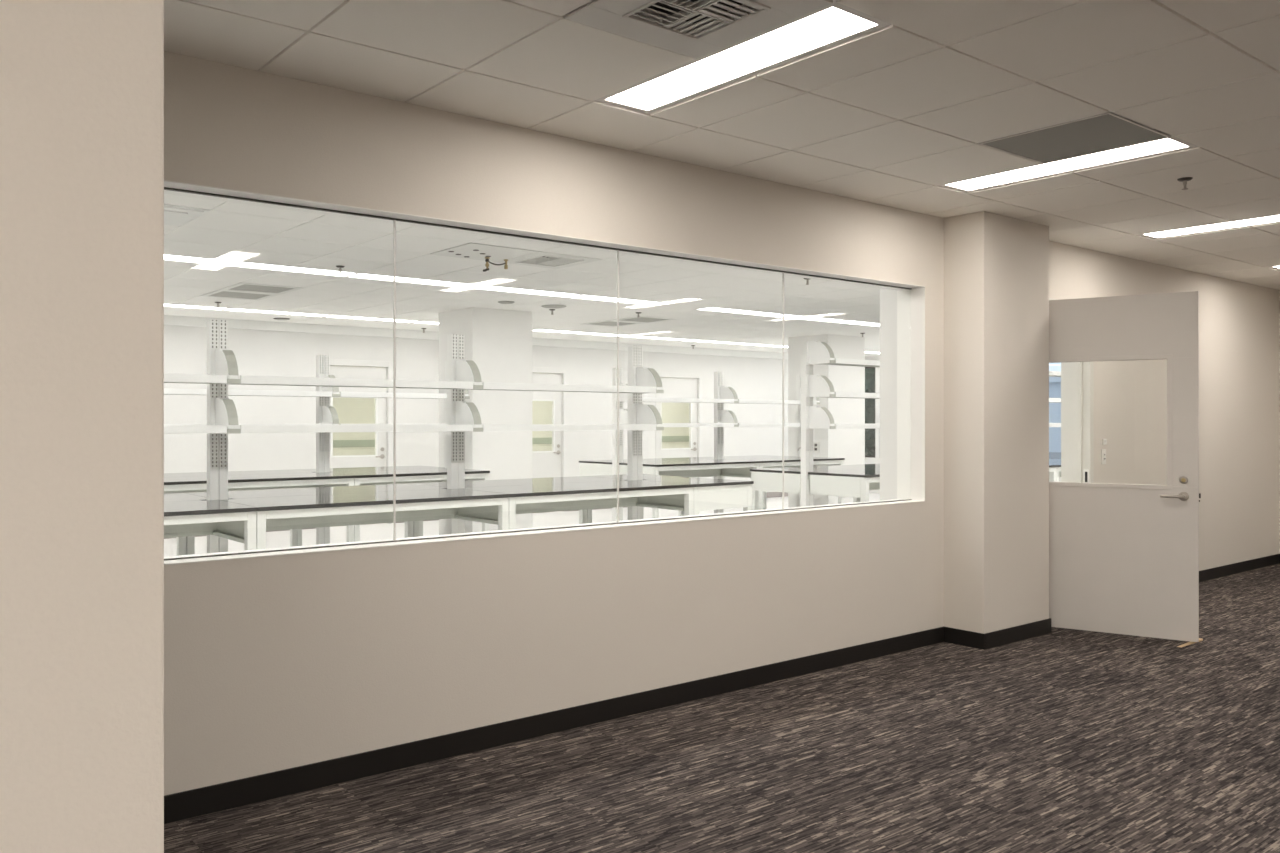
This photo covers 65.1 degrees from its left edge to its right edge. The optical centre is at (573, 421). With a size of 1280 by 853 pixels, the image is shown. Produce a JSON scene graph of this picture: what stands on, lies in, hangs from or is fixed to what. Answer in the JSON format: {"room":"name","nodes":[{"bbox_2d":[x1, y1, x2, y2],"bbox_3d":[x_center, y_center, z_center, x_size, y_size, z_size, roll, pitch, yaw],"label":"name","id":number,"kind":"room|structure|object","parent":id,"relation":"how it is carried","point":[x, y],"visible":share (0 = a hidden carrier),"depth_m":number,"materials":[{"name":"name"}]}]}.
{"room":"office corridor","nodes":[
{"label":"office corridor","id":0,"kind":"room"},
{"bbox_2d":[0,0,163,852],"bbox_3d":[-1.885,0.056,0.289,3.348,2.731,0.140,0,0,-37],"label":"wall","id":1,"kind":"structure","parent":0,"point":[82,81],"depth_m":1.19,"materials":[{"name":"beige paint"}]},
{"bbox_2d":[164,325,787,491],"bbox_3d":[-1.847,0.022,14.544,18.950,2.799,0.200,0,0,-37],"label":"wall","id":2,"kind":"structure","parent":0,"point":[256,352],"depth_m":14.02,"materials":[{"name":"white paint"}]},
{"bbox_2d":[330,359,392,523],"bbox_3d":[-2.955,0.297,13.639,1.050,2.250,0.141,0,0,-37],"label":"door","id":3,"kind":"structure","parent":2,"relation":"in","point":[383,457],"depth_m":13.76,"materials":[{"name":"white paint"}]},
{"bbox_2d":[164,315,787,359],"bbox_3d":[-1.791,-1.220,14.430,18.600,0.115,0.050,0,0,-37],"label":"ceiling light","id":4,"kind":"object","parent":2,"relation":"attached to","point":[168,319],"depth_m":13.93,"materials":[{"name":"plastic"}]},
{"bbox_2d":[532,367,567,511],"bbox_3d":[-0.542,0.297,15.472,1.050,2.250,0.141,0,0,-37],"label":"door","id":5,"kind":"structure","parent":2,"relation":"in","point":[554,463],"depth_m":15.64,"materials":[{"name":"white paint"}]},
{"bbox_2d":[656,372,702,477],"bbox_3d":[1.795,0.297,17.247,1.100,2.250,0.141,0,0,-37],"label":"door","id":6,"kind":"structure","parent":2,"relation":"in","point":[674,385],"depth_m":17.35,"materials":[{"name":"white paint"}]},
{"bbox_2d":[333,366,691,455],"bbox_3d":[-1.163,0.022,16.413,12.200,2.799,1.950,0,0,-37],"label":"wall","id":7,"kind":"structure","parent":0,"point":[349,410],"depth_m":15.98,"materials":[{"name":"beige paint"}]},
{"bbox_2d":[333,436,688,447],"bbox_3d":[-1.657,0.354,17.064,12.000,0.115,0.015,0,0,-37],"label":"trim","id":8,"kind":"structure","parent":7,"relation":"attached to","point":[336,443],"depth_m":15.90,"materials":[{"name":"beige"}]},
{"bbox_2d":[164,51,1278,795],"bbox_3d":[1.153,0.006,5.633,14.950,2.831,0.200,0,0,-37],"label":"wall","id":9,"kind":"structure","parent":0,"point":[272,663],"depth_m":4.62,"materials":[{"name":"beige paint"}]},
{"bbox_2d":[164,180,924,564],"bbox_3d":[-0.265,-0.171,4.557,6.096,1.362,0.204,0,0,-37],"label":"window","id":10,"kind":"structure","parent":9,"relation":"in","point":[910,303],"depth_m":5.29,"materials":[{"name":"white paint"}]},
{"bbox_2d":[164,187,911,560],"bbox_3d":[-0.265,-0.171,4.558,6.088,1.354,0.018,0,0,-37],"label":"window frame","id":11,"kind":"structure","parent":10,"relation":"attached to","point":[165,188],"depth_m":4.62,"materials":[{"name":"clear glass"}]},
{"bbox_2d":[164,618,1050,823],"bbox_3d":[-0.706,1.373,3.914,9.610,0.098,0.289,0,0,-37],"label":"baseboard","id":12,"kind":"structure","parent":9,"relation":"attached to","point":[245,791],"depth_m":4.48,"materials":[{"name":"black rubber"}]},
{"bbox_2d":[880,288,896,499],"bbox_3d":[2.406,0.072,6.811,0.830,2.699,0.152,0,0,-37],"label":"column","id":13,"kind":"structure","parent":9,"relation":"in","point":[888,297],"depth_m":6.57,"materials":[{"name":"white paint"}]},
{"bbox_2d":[1049,298,1093,482],"bbox_3d":[3.439,0.266,7.369,1.180,2.312,0.224,0,0,-37],"label":"door","id":14,"kind":"structure","parent":9,"relation":"in","point":[1077,378],"depth_m":7.67,"materials":[{"name":"white paint"}]},
{"bbox_2d":[1049,291,1200,641],"bbox_3d":[3.538,0.290,6.658,1.087,2.232,0.162,0,0,33],"label":"door","id":15,"kind":"structure","parent":14,"relation":"attached to","point":[1124,558],"depth_m":6.55,"materials":[{"name":"paint"}]},
{"bbox_2d":[164,493,1279,852],"bbox_3d":[3.304,1.472,6.935,19.950,0.100,18.550,0,0,-37],"label":"floor","id":16,"kind":"structure","parent":0,"point":[1062,740],"depth_m":4.09,"materials":[{"name":"grey carpet"}]},
{"bbox_2d":[164,493,206,555],"bbox_3d":[-3.328,0.972,6.400,1.826,0.900,0.762,0,0,-37],"label":"lab bench","id":17,"kind":"object","parent":16,"relation":"on","point":[172,497],"visible":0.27,"depth_m":7.00,"materials":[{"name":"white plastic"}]},
{"bbox_2d":[164,493,206,501],"bbox_3d":[-3.328,0.534,6.400,1.826,0.025,0.762,0,0,-37],"label":"countertop","id":18,"kind":"structure","parent":17,"relation":"on","point":[172,497],"depth_m":6.82,"materials":[{"name":"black plastic"}]},
{"bbox_2d":[164,500,256,549],"bbox_3d":[-2.867,0.972,5.792,1.826,0.900,0.762,0,0,-37],"label":"lab bench","id":19,"kind":"object","parent":16,"relation":"on","point":[228,520],"visible":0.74,"depth_m":6.05,"materials":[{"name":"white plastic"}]},
{"bbox_2d":[164,500,256,516],"bbox_3d":[-2.867,0.534,5.792,1.826,0.025,0.762,0,0,-37],"label":"countertop","id":20,"kind":"structure","parent":19,"relation":"on","point":[198,507],"depth_m":6.03,"materials":[{"name":"black plastic"}]},
{"bbox_2d":[207,320,240,552],"bbox_3d":[-2.280,0.377,6.532,0.120,2.090,0.364,0,0,-37],"label":"upright","id":21,"kind":"object","parent":16,"relation":"on","point":[221,410],"visible":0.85,"depth_m":6.60,"materials":[{"name":"white metal"}]},
{"bbox_2d":[164,373,226,383],"bbox_3d":[-2.977,-0.267,5.938,1.740,0.052,0.262,0,0,-37],"label":"shelf","id":22,"kind":"object","parent":21,"relation":"attached to","point":[168,377],"visible":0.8,"depth_m":6.25,"materials":[{"name":"metal"}]},
{"bbox_2d":[164,425,226,433],"bbox_3d":[-2.977,0.052,5.938,1.740,0.052,0.262,0,0,-37],"label":"shelf","id":23,"kind":"object","parent":21,"relation":"attached to","point":[168,429],"visible":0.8,"depth_m":6.23,"materials":[{"name":"metal"}]},
{"bbox_2d":[235,375,472,388],"bbox_3d":[-1.520,-0.267,7.045,1.740,0.052,0.262,0,0,-37],"label":"shelf","id":24,"kind":"object","parent":21,"relation":"attached to","point":[245,380],"visible":0.93,"depth_m":6.88,"materials":[{"name":"metal"}]},
{"bbox_2d":[240,424,472,432],"bbox_3d":[-1.520,0.052,7.045,1.740,0.052,0.262,0,0,-37],"label":"shelf","id":25,"kind":"object","parent":21,"relation":"attached to","point":[244,428],"visible":0.82,"depth_m":6.86,"materials":[{"name":"metal"}]},
{"bbox_2d":[164,469,315,546],"bbox_3d":[-3.514,0.972,9.944,1.826,0.900,0.762,0,0,-37],"label":"lab bench","id":26,"kind":"object","parent":16,"relation":"on","point":[293,532],"visible":0.13,"depth_m":10.13,"materials":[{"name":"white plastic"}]},
{"bbox_2d":[164,469,315,476],"bbox_3d":[-3.514,0.534,9.944,1.826,0.025,0.762,0,0,-37],"label":"countertop","id":27,"kind":"structure","parent":26,"relation":"on","point":[190,474],"depth_m":10.13,"materials":[{"name":"black plastic"}]},
{"bbox_2d":[164,472,354,541],"bbox_3d":[-3.052,0.972,9.336,1.826,0.900,0.762,0,0,-37],"label":"lab bench","id":28,"kind":"object","parent":16,"relation":"on","point":[192,484],"visible":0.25,"depth_m":9.27,"materials":[{"name":"white laminate"}]},
{"bbox_2d":[164,472,354,484],"bbox_3d":[-3.052,0.534,9.336,1.826,0.025,0.762,0,0,-37],"label":"countertop","id":29,"kind":"structure","parent":28,"relation":"on","point":[286,476],"depth_m":9.24,"materials":[{"name":"black plastic"}]},
{"bbox_2d":[186,483,446,554],"bbox_3d":[-1.871,0.972,7.507,1.826,0.900,0.762,0,0,-37],"label":"lab bench","id":30,"kind":"object","parent":16,"relation":"on","point":[408,526],"visible":0.17,"depth_m":7.51,"materials":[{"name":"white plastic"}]},
{"bbox_2d":[186,483,446,498],"bbox_3d":[-1.871,0.534,7.507,1.826,0.025,0.762,0,0,-37],"label":"countertop","id":31,"kind":"structure","parent":30,"relation":"on","point":[386,487],"depth_m":7.51,"materials":[{"name":"black plastic"}]},
{"bbox_2d":[316,355,339,544],"bbox_3d":[-2.465,0.377,10.075,0.120,2.090,0.364,0,0,-37],"label":"upright","id":32,"kind":"object","parent":16,"relation":"on","point":[325,414],"visible":0.7,"depth_m":10.15,"materials":[{"name":"white metal"}]},
{"bbox_2d":[340,392,446,398],"bbox_3d":[-1.837,-0.267,10.488,1.410,0.052,0.262,0,0,-37],"label":"shelf","id":33,"kind":"object","parent":32,"relation":"attached to","point":[342,394],"visible":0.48,"depth_m":10.32,"materials":[{"name":"white laminate"}]},
{"bbox_2d":[222,489,509,548],"bbox_3d":[-1.409,0.972,6.899,1.826,0.900,0.762,0,0,-37],"label":"lab bench","id":34,"kind":"object","parent":16,"relation":"on","point":[326,510],"visible":0.62,"depth_m":6.89,"materials":[{"name":"white laminate"}]},
{"bbox_2d":[222,489,509,510],"bbox_3d":[-1.409,0.534,6.899,1.826,0.025,0.762,0,0,-37],"label":"countertop","id":35,"kind":"structure","parent":34,"relation":"on","point":[433,495],"depth_m":6.73,"materials":[{"name":"black plastic"}]},
{"bbox_2d":[295,466,444,545],"bbox_3d":[-2.176,0.972,10.960,1.526,0.900,0.762,0,0,-37],"label":"lab bench","id":36,"kind":"object","parent":16,"relation":"on","point":[299,531],"visible":0.16,"depth_m":10.99,"materials":[{"name":"white laminate"}]},
{"bbox_2d":[295,466,444,471],"bbox_3d":[-2.176,0.534,10.960,1.526,0.025,0.762,0,0,-37],"label":"countertop","id":37,"kind":"structure","parent":36,"relation":"on","point":[389,467],"depth_m":10.99,"materials":[{"name":"stone"}]},
{"bbox_2d":[325,468,489,541],"bbox_3d":[-1.714,0.972,10.352,1.526,0.900,0.762,0,0,-37],"label":"lab bench","id":38,"kind":"object","parent":16,"relation":"on","point":[378,477],"visible":0.42,"depth_m":10.13,"materials":[{"name":"white laminate"}]},
{"bbox_2d":[325,468,489,477],"bbox_3d":[-1.714,0.534,10.352,1.526,0.025,0.762,0,0,-37],"label":"countertop","id":39,"kind":"structure","parent":38,"relation":"on","point":[439,471],"depth_m":10.13,"materials":[{"name":"black plastic"}]},
{"bbox_2d":[447,334,482,533],"bbox_3d":[-0.822,0.377,7.639,0.120,2.090,0.364,0,0,-37],"label":"upright","id":40,"kind":"object","parent":16,"relation":"on","point":[460,411],"visible":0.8,"depth_m":7.71,"materials":[{"name":"white metal"}]},
{"bbox_2d":[439,307,531,534],"bbox_3d":[-1.034,0.072,11.746,0.820,2.699,0.760,0,0,-37],"label":"column","id":41,"kind":"structure","parent":16,"relation":"on","point":[498,341],"depth_m":11.46,"materials":[{"name":"white paint"}]},
{"bbox_2d":[410,476,627,536],"bbox_3d":[-0.413,0.972,8.614,1.828,0.900,0.762,0,0,-37],"label":"lab bench","id":42,"kind":"object","parent":16,"relation":"on","point":[576,479],"visible":0.17,"depth_m":8.63,"materials":[{"name":"white laminate"}]},
{"bbox_2d":[410,476,627,487],"bbox_3d":[-0.413,0.534,8.614,1.828,0.025,0.762,0,0,-37],"label":"countertop","id":43,"kind":"structure","parent":42,"relation":"on","point":[576,479],"depth_m":8.63,"materials":[{"name":"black plastic"}]},
{"bbox_2d":[460,480,694,529],"bbox_3d":[0.049,0.972,8.007,1.828,0.900,0.762,0,0,-37],"label":"lab bench","id":44,"kind":"object","parent":16,"relation":"on","point":[523,499],"visible":0.55,"depth_m":8.06,"materials":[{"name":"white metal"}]},
{"bbox_2d":[460,480,694,496],"bbox_3d":[0.049,0.534,8.007,1.828,0.025,0.762,0,0,-37],"label":"countertop","id":45,"kind":"structure","parent":44,"relation":"on","point":[624,485],"depth_m":7.85,"materials":[{"name":"black plastic"}]},
{"bbox_2d":[612,368,627,520],"bbox_3d":[0.645,0.377,12.437,0.120,2.090,0.364,0,0,-37],"label":"upright","id":46,"kind":"object","parent":16,"relation":"on","point":[623,397],"visible":0.44,"depth_m":12.51,"materials":[{"name":"white metal"}]},
{"bbox_2d":[643,397,733,402],"bbox_3d":[1.391,-0.267,12.939,1.705,0.052,0.262,0,0,-37],"label":"shelf","id":47,"kind":"object","parent":46,"relation":"attached to","point":[645,399],"visible":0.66,"depth_m":12.86,"materials":[{"name":"white laminate"}]},
{"bbox_2d":[662,423,733,426],"bbox_3d":[1.391,0.052,12.939,1.705,0.052,0.262,0,0,-37],"label":"shelf","id":48,"kind":"object","parent":46,"relation":"attached to","point":[663,424],"visible":0.59,"depth_m":12.94,"materials":[{"name":"metal"}]},
{"bbox_2d":[587,474,688,522],"bbox_3d":[0.597,0.972,9.381,0.699,0.900,0.762,0,0,-37],"label":"lab bench","id":49,"kind":"object","parent":16,"relation":"on","point":[622,476],"visible":0.09,"depth_m":9.40,"materials":[{"name":"white laminate"}]},
{"bbox_2d":[587,474,688,479],"bbox_3d":[0.597,0.534,9.381,0.699,0.025,0.762,0,0,-37],"label":"countertop","id":50,"kind":"structure","parent":49,"relation":"on","point":[623,476],"depth_m":9.40,"materials":[{"name":"black plastic"}]},
{"bbox_2d":[628,345,663,519],"bbox_3d":[0.637,0.377,8.747,0.120,2.090,0.364,0,0,-37],"label":"upright","id":51,"kind":"object","parent":16,"relation":"on","point":[639,412],"visible":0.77,"depth_m":8.81,"materials":[{"name":"white metal"}]},
{"bbox_2d":[466,382,655,392],"bbox_3d":[-0.062,-0.267,8.152,1.742,0.052,0.262,0,0,-37],"label":"shelf","id":52,"kind":"object","parent":51,"relation":"attached to","point":[486,385],"visible":0.91,"depth_m":7.98,"materials":[{"name":"metal"}]},
{"bbox_2d":[482,424,655,430],"bbox_3d":[-0.062,0.052,8.152,1.742,0.052,0.262,0,0,-37],"label":"shelf","id":53,"kind":"object","parent":51,"relation":"attached to","point":[486,427],"visible":0.86,"depth_m":7.98,"materials":[{"name":"metal"}]},
{"bbox_2d":[579,458,712,515],"bbox_3d":[1.026,0.972,13.391,1.826,0.900,0.762,0,0,-37],"label":"lab bench","id":54,"kind":"object","parent":16,"relation":"on","point":[589,467],"visible":0.33,"depth_m":12.97,"materials":[{"name":"white laminate"}]},
{"bbox_2d":[579,458,712,463],"bbox_3d":[1.026,0.534,13.391,1.826,0.025,0.762,0,0,-37],"label":"countertop","id":55,"kind":"structure","parent":54,"relation":"on","point":[654,459],"depth_m":13.22,"materials":[{"name":"black plastic"}]},
{"bbox_2d":[619,459,760,517],"bbox_3d":[1.487,0.972,12.783,1.826,0.900,0.762,0,0,-37],"label":"lab bench","id":56,"kind":"object","parent":16,"relation":"on","point":[719,467],"visible":0.63,"depth_m":12.87,"materials":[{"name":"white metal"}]},
{"bbox_2d":[619,459,760,466],"bbox_3d":[1.487,0.534,12.783,1.826,0.025,0.762,0,0,-37],"label":"countertop","id":57,"kind":"structure","parent":56,"relation":"on","point":[719,461],"depth_m":12.58,"materials":[{"name":"stone"}]},
{"bbox_2d":[643,477,753,514],"bbox_3d":[1.058,0.972,8.773,0.699,0.900,0.762,0,0,-37],"label":"lab bench","id":58,"kind":"object","parent":16,"relation":"on","point":[709,493],"visible":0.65,"depth_m":8.51,"materials":[{"name":"white laminate"}]},
{"bbox_2d":[643,477,753,486],"bbox_3d":[1.058,0.534,8.773,0.699,0.025,0.762,0,0,-37],"label":"countertop","id":59,"kind":"structure","parent":58,"relation":"on","point":[699,482],"depth_m":8.63,"materials":[{"name":"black plastic"}]},
{"bbox_2d":[714,372,738,512],"bbox_3d":[2.074,0.377,13.522,0.120,2.090,0.364,0,0,-37],"label":"upright","id":60,"kind":"object","parent":16,"relation":"on","point":[721,391],"visible":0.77,"depth_m":13.59,"materials":[{"name":"white metal"}]},
{"bbox_2d":[738,399,816,403],"bbox_3d":[2.780,-0.267,13.994,1.605,0.052,0.262,0,0,-37],"label":"shelf","id":61,"kind":"object","parent":60,"relation":"attached to","point":[745,401],"visible":0.81,"depth_m":13.82,"materials":[{"name":"white laminate"}]},
{"bbox_2d":[686,455,795,509],"bbox_3d":[2.443,0.972,14.467,1.726,0.900,0.762,0,0,-37],"label":"lab bench","id":62,"kind":"object","parent":16,"relation":"on","point":[752,456],"visible":0.11,"depth_m":14.71,"materials":[{"name":"white laminate"}]},
{"bbox_2d":[686,455,795,458],"bbox_3d":[2.443,0.534,14.467,1.726,0.025,0.762,0,0,-37],"label":"countertop","id":63,"kind":"structure","parent":62,"relation":"on","point":[753,456],"depth_m":14.31,"materials":[{"name":"stone"}]},
{"bbox_2d":[723,457,844,509],"bbox_3d":[2.905,0.972,13.859,1.726,0.900,0.762,0,0,-37],"label":"lab bench","id":64,"kind":"object","parent":16,"relation":"on","point":[776,462],"visible":0.43,"depth_m":13.73,"materials":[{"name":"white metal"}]},
{"bbox_2d":[723,457,844,462],"bbox_3d":[2.905,0.534,13.859,1.726,0.025,0.762,0,0,-37],"label":"countertop","id":65,"kind":"structure","parent":64,"relation":"on","point":[776,459],"depth_m":13.56,"materials":[{"name":"stone"}]},
{"bbox_2d":[796,375,819,506],"bbox_3d":[3.424,0.377,14.547,0.120,2.090,0.364,0,0,-37],"label":"upright","id":66,"kind":"object","parent":16,"relation":"on","point":[798,377],"visible":0.24,"depth_m":14.62,"materials":[{"name":"white metal"}]},
{"bbox_2d":[750,465,879,509],"bbox_3d":[2.872,0.972,11.108,1.826,0.900,0.762,0,0,-37],"label":"lab bench","id":67,"kind":"object","parent":16,"relation":"on","point":[765,479],"visible":0.48,"depth_m":10.69,"materials":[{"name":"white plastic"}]},
{"bbox_2d":[750,465,879,473],"bbox_3d":[2.872,0.534,11.108,1.826,0.025,0.762,0,0,-37],"label":"countertop","id":68,"kind":"structure","parent":67,"relation":"on","point":[792,470],"depth_m":10.99,"materials":[{"name":"black plastic"}]},
{"bbox_2d":[801,341,835,506],"bbox_3d":[2.491,0.303,10.155,0.120,2.237,0.364,0,0,-37],"label":"upright","id":69,"kind":"object","parent":16,"relation":"on","point":[816,417],"visible":0.91,"depth_m":10.21,"materials":[{"name":"white metal"}]},
{"bbox_2d":[822,358,879,367],"bbox_3d":[3.237,-0.607,10.657,1.705,0.052,0.262,0,0,-37],"label":"shelf","id":70,"kind":"object","parent":69,"relation":"attached to","point":[839,361],"visible":0.45,"depth_m":10.31,"materials":[{"name":"metal"}]},
{"bbox_2d":[823,392,879,398],"bbox_3d":[3.237,-0.267,10.657,1.705,0.052,0.262,0,0,-37],"label":"shelf","id":71,"kind":"object","parent":69,"relation":"attached to","point":[838,394],"visible":0.56,"depth_m":10.29,"materials":[{"name":"white laminate"}]},
{"bbox_2d":[788,334,864,507],"bbox_3d":[3.857,0.072,15.234,0.870,2.699,0.760,0,0,-37],"label":"column","id":72,"kind":"structure","parent":16,"relation":"on","point":[849,444],"depth_m":14.96,"materials":[{"name":"white paint"}]},
{"bbox_2d":[808,468,879,501],"bbox_3d":[3.333,0.972,10.501,1.826,0.900,0.762,0,0,-37],"label":"lab bench","id":73,"kind":"object","parent":16,"relation":"on","point":[857,483],"visible":0.45,"depth_m":9.94,"materials":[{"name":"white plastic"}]},
{"bbox_2d":[808,468,879,477],"bbox_3d":[3.333,0.534,10.501,1.826,0.025,0.762,0,0,-37],"label":"countertop","id":74,"kind":"structure","parent":73,"relation":"on","point":[866,473],"depth_m":10.13,"materials":[{"name":"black plastic"}]},
{"bbox_2d":[944,211,1048,633],"bbox_3d":[2.791,0.056,6.576,0.800,2.731,0.279,0,0,-37],"label":"column","id":75,"kind":"structure","parent":16,"relation":"on","point":[996,266],"depth_m":6.40,"materials":[{"name":"beige paint"}]},
{"bbox_3d":[-3.923,0.377,8.969,0.120,2.090,0.364,0,0,-37],"label":"upright","id":76,"kind":"object","parent":16,"relation":"on","visible":0},
{"bbox_2d":[164,388,331,396],"bbox_3d":[-3.163,-0.267,9.481,1.740,0.052,0.262,0,0,-37],"label":"shelf","id":77,"kind":"object","parent":76,"relation":"attached to","point":[167,391],"visible":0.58,"depth_m":9.47,"materials":[{"name":"white laminate"}]},
{"bbox_2d":[164,0,1279,356],"bbox_3d":[3.314,-1.359,6.880,19.800,0.162,18.350,0,0,-37],"label":"ceiling","id":78,"kind":"structure","parent":0,"point":[890,115],"depth_m":4.43,"materials":[{"name":"tile"}]},
{"bbox_2d":[164,204,209,225],"bbox_3d":[-2.619,-1.270,6.103,0.600,0.026,0.600,0,0,-37],"label":"ceiling vent","id":79,"kind":"object","parent":78,"relation":"in","point":[174,215],"visible":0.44,"depth_m":6.09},
{"bbox_2d":[164,254,214,263],"bbox_3d":[-3.391,-1.304,7.624,1.215,0.059,0.301,0,0,-37],"label":"strip light","id":80,"kind":"object","parent":78,"relation":"attached to","point":[167,257],"visible":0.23,"depth_m":7.93,"materials":[{"name":"plastic"}]},
{"bbox_2d":[201,282,302,299],"bbox_3d":[-3.191,-1.279,9.880,0.604,0.012,1.213,0,0,-37],"label":"ceiling vent","id":81,"kind":"object","parent":78,"relation":"in","point":[248,291],"visible":1,"depth_m":9.83,"materials":[{"name":"metal"}]},
{"bbox_2d":[222,308,329,316],"bbox_3d":[-3.478,-1.304,11.770,1.215,0.059,0.301,0,0,-37],"label":"strip light","id":82,"kind":"object","parent":78,"relation":"attached to","point":[229,309],"visible":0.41,"depth_m":11.81,"materials":[{"name":"plastic"}]},
{"bbox_2d":[205,258,357,276],"bbox_3d":[-2.420,-1.304,8.361,1.215,0.059,0.301,0,0,-37],"label":"strip light","id":83,"kind":"object","parent":78,"relation":"attached to","point":[220,262],"visible":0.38,"depth_m":8.35,"materials":[{"name":"plastic"}]},
{"bbox_2d":[325,315,419,322],"bbox_3d":[-2.507,-1.304,12.508,1.215,0.059,0.301,0,0,-37],"label":"strip light","id":84,"kind":"object","parent":78,"relation":"attached to","point":[330,316],"visible":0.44,"depth_m":12.50,"materials":[{"name":"plastic"}]},
{"bbox_2d":[347,273,479,287],"bbox_3d":[-1.449,-1.304,9.098,1.215,0.059,0.301,0,0,-37],"label":"strip light","id":85,"kind":"object","parent":78,"relation":"attached to","point":[359,275],"visible":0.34,"depth_m":9.12,"materials":[{"name":"plastic"}]},
{"bbox_2d":[430,242,538,261],"bbox_3d":[-0.677,-1.276,7.578,0.600,0.014,0.600,0,0,-37],"label":"panel","id":86,"kind":"object","parent":78,"relation":"attached to","point":[476,251],"visible":1,"depth_m":7.55,"materials":[{"name":"metal"}]},
{"bbox_2d":[466,284,582,297],"bbox_3d":[-0.478,-1.304,9.836,1.215,0.059,0.301,0,0,-37],"label":"strip light","id":87,"kind":"object","parent":78,"relation":"attached to","point":[478,287],"visible":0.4,"depth_m":9.85,"materials":[{"name":"plastic"}]},
{"bbox_2d":[498,251,601,268],"bbox_3d":[-0.192,-1.300,7.947,0.602,0.065,0.602,0,0,-37],"label":"ceiling vent","id":88,"kind":"object","parent":78,"relation":"in","point":[540,259],"visible":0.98,"depth_m":7.92,"materials":[{"name":"metal"}]},
{"bbox_2d":[567,294,670,305],"bbox_3d":[0.493,-1.304,10.573,1.215,0.059,0.301,0,0,-37],"label":"strip light","id":89,"kind":"object","parent":78,"relation":"attached to","point":[585,297],"visible":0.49,"depth_m":10.61,"materials":[{"name":"plastic"}]},
{"bbox_2d":[582,316,676,326],"bbox_3d":[0.693,-1.279,12.829,0.604,0.012,1.213,0,0,-37],"label":"ceiling vent","id":90,"kind":"object","parent":78,"relation":"in","point":[643,319],"visible":0.96,"depth_m":12.78,"materials":[{"name":"metal"}]},
{"bbox_2d":[564,0,832,58],"bbox_3d":[0.390,-1.332,3.186,0.602,0.065,0.602,0,0,-37],"label":"ceiling vent","id":91,"kind":"object","parent":78,"relation":"in","point":[618,17],"visible":1,"depth_m":3.26,"materials":[{"name":"metal"}]},
{"bbox_2d":[694,307,781,315],"bbox_3d":[1.949,-1.304,11.679,1.215,0.059,0.301,0,0,-37],"label":"strip light","id":92,"kind":"object","parent":78,"relation":"attached to","point":[714,309],"visible":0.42,"depth_m":11.70,"materials":[{"name":"plastic"}]},
{"bbox_2d":[702,308,774,314],"bbox_3d":[1.949,-1.302,11.679,1.185,0.039,0.271,0,0,-37],"label":"diffuser","id":93,"kind":"object","parent":92,"relation":"attached to","point":[726,310],"depth_m":11.70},
{"bbox_2d":[595,0,890,113],"bbox_3d":[0.570,-1.340,3.705,0.301,0.050,1.215,0,0,-37],"label":"ceiling light","id":94,"kind":"object","parent":78,"relation":"attached to","point":[836,23],"visible":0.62,"depth_m":3.64,"materials":[{"name":"plastic"}]},
{"bbox_2d":[767,314,848,321],"bbox_3d":[2.920,-1.304,12.416,1.215,0.059,0.301,0,0,-37],"label":"strip light","id":95,"kind":"object","parent":78,"relation":"attached to","point":[788,316],"visible":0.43,"depth_m":12.49,"materials":[{"name":"plastic"}]},
{"bbox_2d":[776,315,840,321],"bbox_3d":[2.920,-1.302,12.416,1.185,0.039,0.271,0,0,-37],"label":"diffuser","id":96,"kind":"object","parent":95,"relation":"attached to","point":[799,317],"depth_m":12.50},
{"bbox_2d":[938,129,1198,192],"bbox_3d":[2.512,-1.340,5.180,0.301,0.050,1.215,0,0,-37],"label":"ceiling light","id":97,"kind":"object","parent":78,"relation":"attached to","point":[1172,144],"visible":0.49,"depth_m":5.16,"materials":[{"name":"plastic"}]},
{"bbox_2d":[978,112,1170,163],"bbox_3d":[2.332,-1.310,4.660,0.600,0.007,0.600,0,0,-37],"label":"ceiling vent","id":98,"kind":"object","parent":78,"relation":"in","point":[1106,131],"visible":1,"depth_m":4.63,"materials":[{"name":"metal"}]},
{"bbox_2d":[1140,215,1279,238],"bbox_3d":[4.454,-1.340,6.654,0.301,0.050,1.215,0,0,-37],"label":"ceiling light","id":99,"kind":"object","parent":78,"relation":"attached to","point":[1271,219],"visible":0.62,"depth_m":6.84,"materials":[{"name":"plastic"}]},
{"bbox_2d":[865,356,1060,493],"bbox_3d":[8.314,0.022,16.666,0.200,2.799,8.711,0,0,-37],"label":"wall","id":100,"kind":"structure","parent":0,"point":[868,460],"depth_m":19.61,"materials":[{"name":"white paint"}]},
{"bbox_2d":[1279,290,1279,553],"bbox_3d":[9.961,0.006,6.270,0.150,2.831,9.439,0,0,-37],"label":"wall","id":101,"kind":"structure","parent":0,"point":[1279,290],"depth_m":9.98,"materials":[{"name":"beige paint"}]},
{"bbox_2d":[1199,554,1279,581],"bbox_3d":[8.317,1.373,5.116,3.865,0.098,9.289,0,0,-37],"label":"baseboard","id":102,"kind":"structure","parent":101,"relation":"attached to","point":[1221,571],"depth_m":9.34,"materials":[{"name":"black rubber"}]},
{"label":"outside","id":103,"kind":"structure","parent":0,"visible":0},
{"bbox_2d":[1049,452,1060,458],"bbox_3d":[22.468,1.597,42.175,53.200,0.150,80.000,0,0,-37],"label":"ground","id":104,"kind":"structure","parent":103,"point":[1052,455],"depth_m":44.16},
{"bbox_2d":[865,368,874,455],"bbox_3d":[6.881,-0.342,23.036,2.032,3.731,2.919,0,0,-37],"label":"shrub","id":105,"kind":"object","parent":104,"relation":"on","point":[869,372],"visible":0.07,"depth_m":22.36,"materials":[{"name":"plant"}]},
{"bbox_2d":[1049,377,1060,452],"bbox_3d":[28.904,-0.328,49.574,10.600,3.700,32.600,0,0,-37],"label":"building","id":106,"kind":"structure","parent":104,"relation":"on","point":[1054,382],"depth_m":48.53,"materials":[{"name":"blue"}]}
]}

